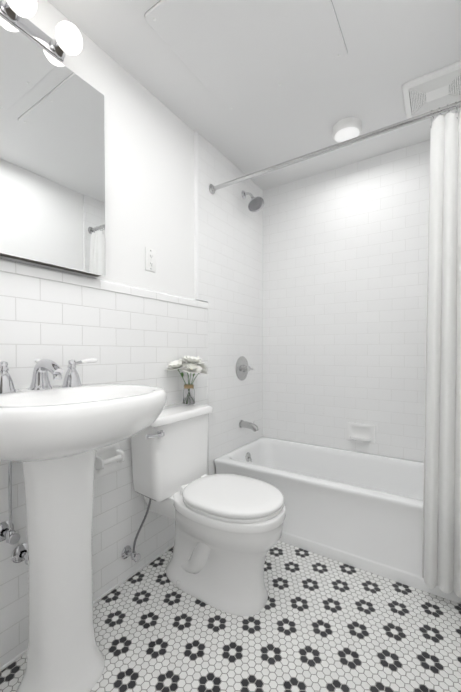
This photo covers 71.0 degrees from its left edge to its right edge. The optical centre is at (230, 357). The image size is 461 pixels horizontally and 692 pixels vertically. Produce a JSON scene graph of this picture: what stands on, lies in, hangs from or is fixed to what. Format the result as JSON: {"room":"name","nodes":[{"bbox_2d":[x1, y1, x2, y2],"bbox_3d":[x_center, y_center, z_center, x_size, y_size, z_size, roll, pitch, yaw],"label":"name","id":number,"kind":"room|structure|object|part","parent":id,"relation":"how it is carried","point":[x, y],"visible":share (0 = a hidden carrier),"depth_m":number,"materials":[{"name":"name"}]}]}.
{"room":"bathroom","nodes":[
{"label":"bathroom","id":0,"kind":"room"},
{"bbox_2d":[0,0,194,298],"bbox_3d":[-0.544,-0.152,1.642,0.100,2.500,3.000,1,1,33],"label":"wall","id":1,"kind":"structure","parent":0,"point":[149,169],"depth_m":1.66,"materials":[{"name":"white paint"}]},
{"bbox_2d":[0,0,82,62],"bbox_3d":[-0.788,-1.214,1.023,0.150,0.094,0.637,1,1,33],"label":"vanity light bar","id":2,"kind":"object","parent":1,"relation":"attached to","point":[16,14],"visible":1,"depth_m":1.20,"materials":[{"name":"silver metal"}]},
{"bbox_2d":[0,0,18,22],"bbox_3d":[-0.760,-1.216,1.126,0.040,0.060,0.060,1,1,33],"label":"socket","id":3,"kind":"object","parent":2,"relation":"attached to","point":[7,13],"depth_m":1.12,"materials":[{"name":"silver metal"}]},
{"bbox_3d":[-0.708,-1.216,1.092,0.092,0.094,0.094,1,1,33],"label":"bulb","id":4,"kind":"part","parent":2,"relation":"part of","materials":[{"name":"white glass"}]},
{"bbox_2d":[50,39,65,58],"bbox_3d":[-0.667,-1.218,1.268,0.040,0.060,0.060,1,1,33],"label":"socket","id":5,"kind":"object","parent":2,"relation":"attached to","point":[56,51],"depth_m":1.26,"materials":[{"name":"silver metal"}]},
{"bbox_3d":[-0.615,-1.218,1.234,0.092,0.094,0.094,1,1,33],"label":"bulb","id":6,"kind":"part","parent":2,"relation":"part of","materials":[{"name":"white glass"}]},
{"bbox_2d":[0,17,105,276],"bbox_3d":[-0.789,-0.748,1.112,0.057,0.791,0.782,1,1,33],"label":"mirror","id":7,"kind":"object","parent":1,"relation":"attached to","point":[52,162],"visible":1,"depth_m":1.22,"materials":[{"name":"grey mirror"}]},
{"bbox_2d":[0,544,173,671],"bbox_3d":[-0.707,1.097,1.306,0.018,0.012,2.025,1,1,33],"label":"baseboard","id":8,"kind":"structure","parent":1,"relation":"attached to","point":[10,662],"depth_m":1.52,"materials":[{"name":"white tile"}]},
{"bbox_2d":[0,258,207,308],"bbox_3d":[-0.708,-0.328,1.283,0.016,0.047,2.025,1,1,33],"label":"trim","id":9,"kind":"structure","parent":1,"relation":"attached to","point":[14,267],"depth_m":1.41,"materials":[{"name":"tile"}]},
{"bbox_2d":[0,271,207,667],"bbox_3d":[-0.710,0.399,1.296,0.012,1.408,2.025,1,1,33],"label":"wall tiles","id":10,"kind":"structure","parent":1,"relation":"attached to","point":[121,338],"depth_m":1.47,"materials":[{"name":"white tile"}]},
{"bbox_2d":[94,441,124,479],"bbox_3d":[-0.551,0.468,1.482,0.050,0.148,0.148,1,1,33],"label":"toilet paper holder","id":11,"kind":"object","parent":10,"relation":"attached to","point":[109,459],"visible":0.9,"depth_m":1.49,"materials":[{"name":"white ceramic"}]},
{"bbox_2d":[145,247,155,271],"bbox_3d":[-0.424,-0.519,1.718,0.010,0.120,0.072,1,1,33],"label":"electrical outlet plate","id":12,"kind":"object","parent":1,"relation":"attached to","point":[150,259],"visible":1,"depth_m":1.71,"materials":[{"name":"white plastic"}]},
{"bbox_2d":[194,131,198,299],"bbox_3d":[-0.213,-0.887,2.029,0.016,1.044,0.020,1,1,33],"label":"trim","id":13,"kind":"structure","parent":1,"relation":"attached to","point":[196,231],"depth_m":2.02,"materials":[{"name":"white tile"}]},
{"bbox_2d":[198,133,207,301],"bbox_3d":[-0.180,-0.887,2.079,0.016,1.044,0.100,1,1,33],"label":"tile","id":14,"kind":"structure","parent":1,"relation":"attached to","point":[203,206],"depth_m":2.07,"materials":[{"name":"white tile"}]},
{"bbox_2d":[207,142,262,474],"bbox_3d":[0.059,-0.166,2.457,0.016,2.500,0.774,1,1,33],"label":"tile","id":15,"kind":"structure","parent":1,"relation":"attached to","point":[235,279],"depth_m":2.37,"materials":[{"name":"white tile"}]},
{"bbox_2d":[236,356,254,379],"bbox_3d":[0.117,0.084,2.473,0.068,0.186,0.186,1,1,33],"label":"shower valve","id":16,"kind":"object","parent":15,"relation":"attached to","point":[243,368],"visible":1,"depth_m":2.46,"materials":[{"name":"silver metal"}]},
{"bbox_2d":[239,420,258,431],"bbox_3d":[0.145,0.517,2.445,0.152,0.081,0.062,1,1,33],"label":"tub spout","id":17,"kind":"object","parent":15,"relation":"attached to","point":[250,425],"visible":1,"depth_m":2.43,"materials":[{"name":"silver metal"}]},
{"bbox_2d":[241,190,263,211],"bbox_3d":[0.163,-1.191,2.423,0.177,0.178,0.126,1,1,33],"label":"shower head","id":18,"kind":"object","parent":15,"relation":"attached to","point":[255,204],"visible":1,"depth_m":2.42},
{"bbox_2d":[0,541,460,691],"bbox_3d":[0.104,1.155,1.239,1.650,0.100,3.000,1,1,33],"label":"floor","id":19,"kind":"structure","parent":0,"point":[318,623],"depth_m":1.28,"materials":[{"name":"white tile"}]},
{"bbox_2d":[0,358,166,691],"bbox_3d":[-0.524,0.556,1.066,0.552,1.102,0.618,1,1,33],"label":"pedestal sink","id":20,"kind":"object","parent":19,"relation":"on","point":[54,439],"visible":1,"depth_m":1.02,"materials":[{"name":"white ceramic"}]},
{"bbox_2d":[0,361,15,392],"bbox_3d":[-0.768,0.062,1.033,0.070,0.107,0.145,1,1,33],"label":"handle","id":21,"kind":"object","parent":20,"relation":"on","point":[6,382],"depth_m":1.05,"materials":[{"name":"silver metal"}]},
{"bbox_2d":[28,359,62,389],"bbox_3d":[-0.646,0.059,1.139,0.164,0.110,0.076,1,1,33],"label":"faucet","id":22,"kind":"object","parent":20,"relation":"on","point":[40,378],"depth_m":1.14,"materials":[{"name":"silver metal"}]},
{"bbox_2d":[62,358,97,386],"bbox_3d":[-0.598,0.057,1.293,0.070,0.107,0.145,1,1,33],"label":"handle","id":23,"kind":"object","parent":20,"relation":"on","point":[71,379],"depth_m":1.25,"materials":[{"name":"silver metal"}]},
{"bbox_2d":[121,403,285,615],"bbox_3d":[-0.107,0.686,1.543,0.730,0.826,0.501,1,1,33],"label":"toilet","id":24,"kind":"object","parent":19,"relation":"on","point":[228,530],"visible":0.96,"depth_m":1.48,"materials":[{"name":"white ceramic"}]},
{"bbox_3d":[-0.335,0.353,1.451,0.028,0.032,0.106,1,1,33],"label":"flush lever","id":25,"kind":"part","parent":24,"relation":"part of","materials":[{"name":"silver metal"}]},
{"bbox_3d":[-0.313,0.492,1.698,0.207,0.354,0.423,1,1,33],"label":"tank","id":26,"kind":"part","parent":24,"relation":"part of","materials":[{"name":"white ceramic"}]},
{"bbox_3d":[-0.304,0.292,1.689,0.229,0.043,0.462,1,1,33],"label":"tank lid","id":27,"kind":"part","parent":24,"relation":"part of","materials":[{"name":"white ceramic"}]},
{"bbox_2d":[164,355,208,404],"bbox_3d":[-0.234,0.128,1.862,0.204,0.280,0.270,1,1,33],"label":"flower vase","id":28,"kind":"object","parent":24,"relation":"on","point":[193,365],"visible":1,"depth_m":1.83,"materials":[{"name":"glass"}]},
{"bbox_3d":[0.013,0.633,1.511,0.481,0.026,0.390,1,1,33],"label":"lid","id":29,"kind":"part","parent":24,"relation":"part of","materials":[{"name":"white plastic"}]},
{"bbox_3d":[0.013,0.658,1.512,0.475,0.019,0.384,1,1,33],"label":"seat","id":30,"kind":"part","parent":24,"relation":"part of","materials":[{"name":"white plastic"}]},
{"bbox_2d":[214,437,460,603],"bbox_3d":[0.673,0.890,2.103,1.416,0.400,0.720,1,1,33],"label":"bathtub","id":31,"kind":"object","parent":19,"relation":"on","point":[361,510],"visible":0.69,"depth_m":1.82,"materials":[{"name":"white ceramic"}]},
{"bbox_2d":[47,0,460,190],"bbox_3d":[0.104,-1.445,1.196,1.650,0.100,3.000,1,1,33],"label":"ceiling","id":32,"kind":"structure","parent":0,"point":[393,46],"depth_m":1.66,"materials":[{"name":"white paint"}]},
{"bbox_2d":[145,0,346,112],"bbox_3d":[0.093,-1.394,1.408,0.660,0.009,0.640,1,1,33],"label":"ceiling access panel","id":33,"kind":"object","parent":32,"relation":"attached to","point":[235,55],"visible":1,"depth_m":1.42,"materials":[{"name":"white paint"}]},
{"bbox_2d":[332,117,361,142],"bbox_3d":[0.712,-1.381,1.977,0.172,0.053,0.172,1,1,33],"label":"ceiling light","id":34,"kind":"object","parent":32,"relation":"attached to","point":[347,128],"visible":0.83,"depth_m":1.93,"materials":[{"name":"white plastic"}]},
{"bbox_2d":[402,60,460,118],"bbox_3d":[1.085,-1.392,1.697,0.307,0.022,0.290,1,1,33],"label":"ceiling vent","id":35,"kind":"object","parent":32,"relation":"in","point":[433,90],"visible":1,"depth_m":1.68,"materials":[{"name":"white plastic"}]},
{"bbox_2d":[263,140,429,461],"bbox_3d":[0.898,-0.165,2.431,1.450,2.500,0.100,1,1,33],"label":"wall","id":36,"kind":"structure","parent":0,"point":[345,262],"depth_m":2.38,"materials":[{"name":"tile"}]},
{"bbox_2d":[347,422,375,443],"bbox_3d":[0.932,0.546,2.325,0.196,0.138,0.058,1,1,33],"label":"soap dish","id":37,"kind":"object","parent":36,"relation":"attached to","point":[361,432],"visible":1,"depth_m":2.34,"materials":[{"name":"white ceramic"}]},
{"bbox_3d":[1.252,-0.153,1.661,0.016,2.500,0.800,1,1,33],"label":"wall tiles","id":38,"kind":"structure","parent":0,"visible":0},
{"bbox_2d":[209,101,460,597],"bbox_3d":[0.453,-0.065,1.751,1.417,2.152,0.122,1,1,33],"label":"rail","id":39,"kind":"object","parent":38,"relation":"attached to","point":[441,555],"visible":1,"depth_m":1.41,"materials":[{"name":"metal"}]},
{"bbox_2d":[422,111,460,597],"bbox_3d":[0.955,-0.027,1.416,0.184,2.087,0.110,1,1,33],"label":"shower curtain","id":40,"kind":"object","parent":39,"relation":"hanging from","point":[441,543],"depth_m":1.40,"materials":[{"name":"white fabric"}]}
]}

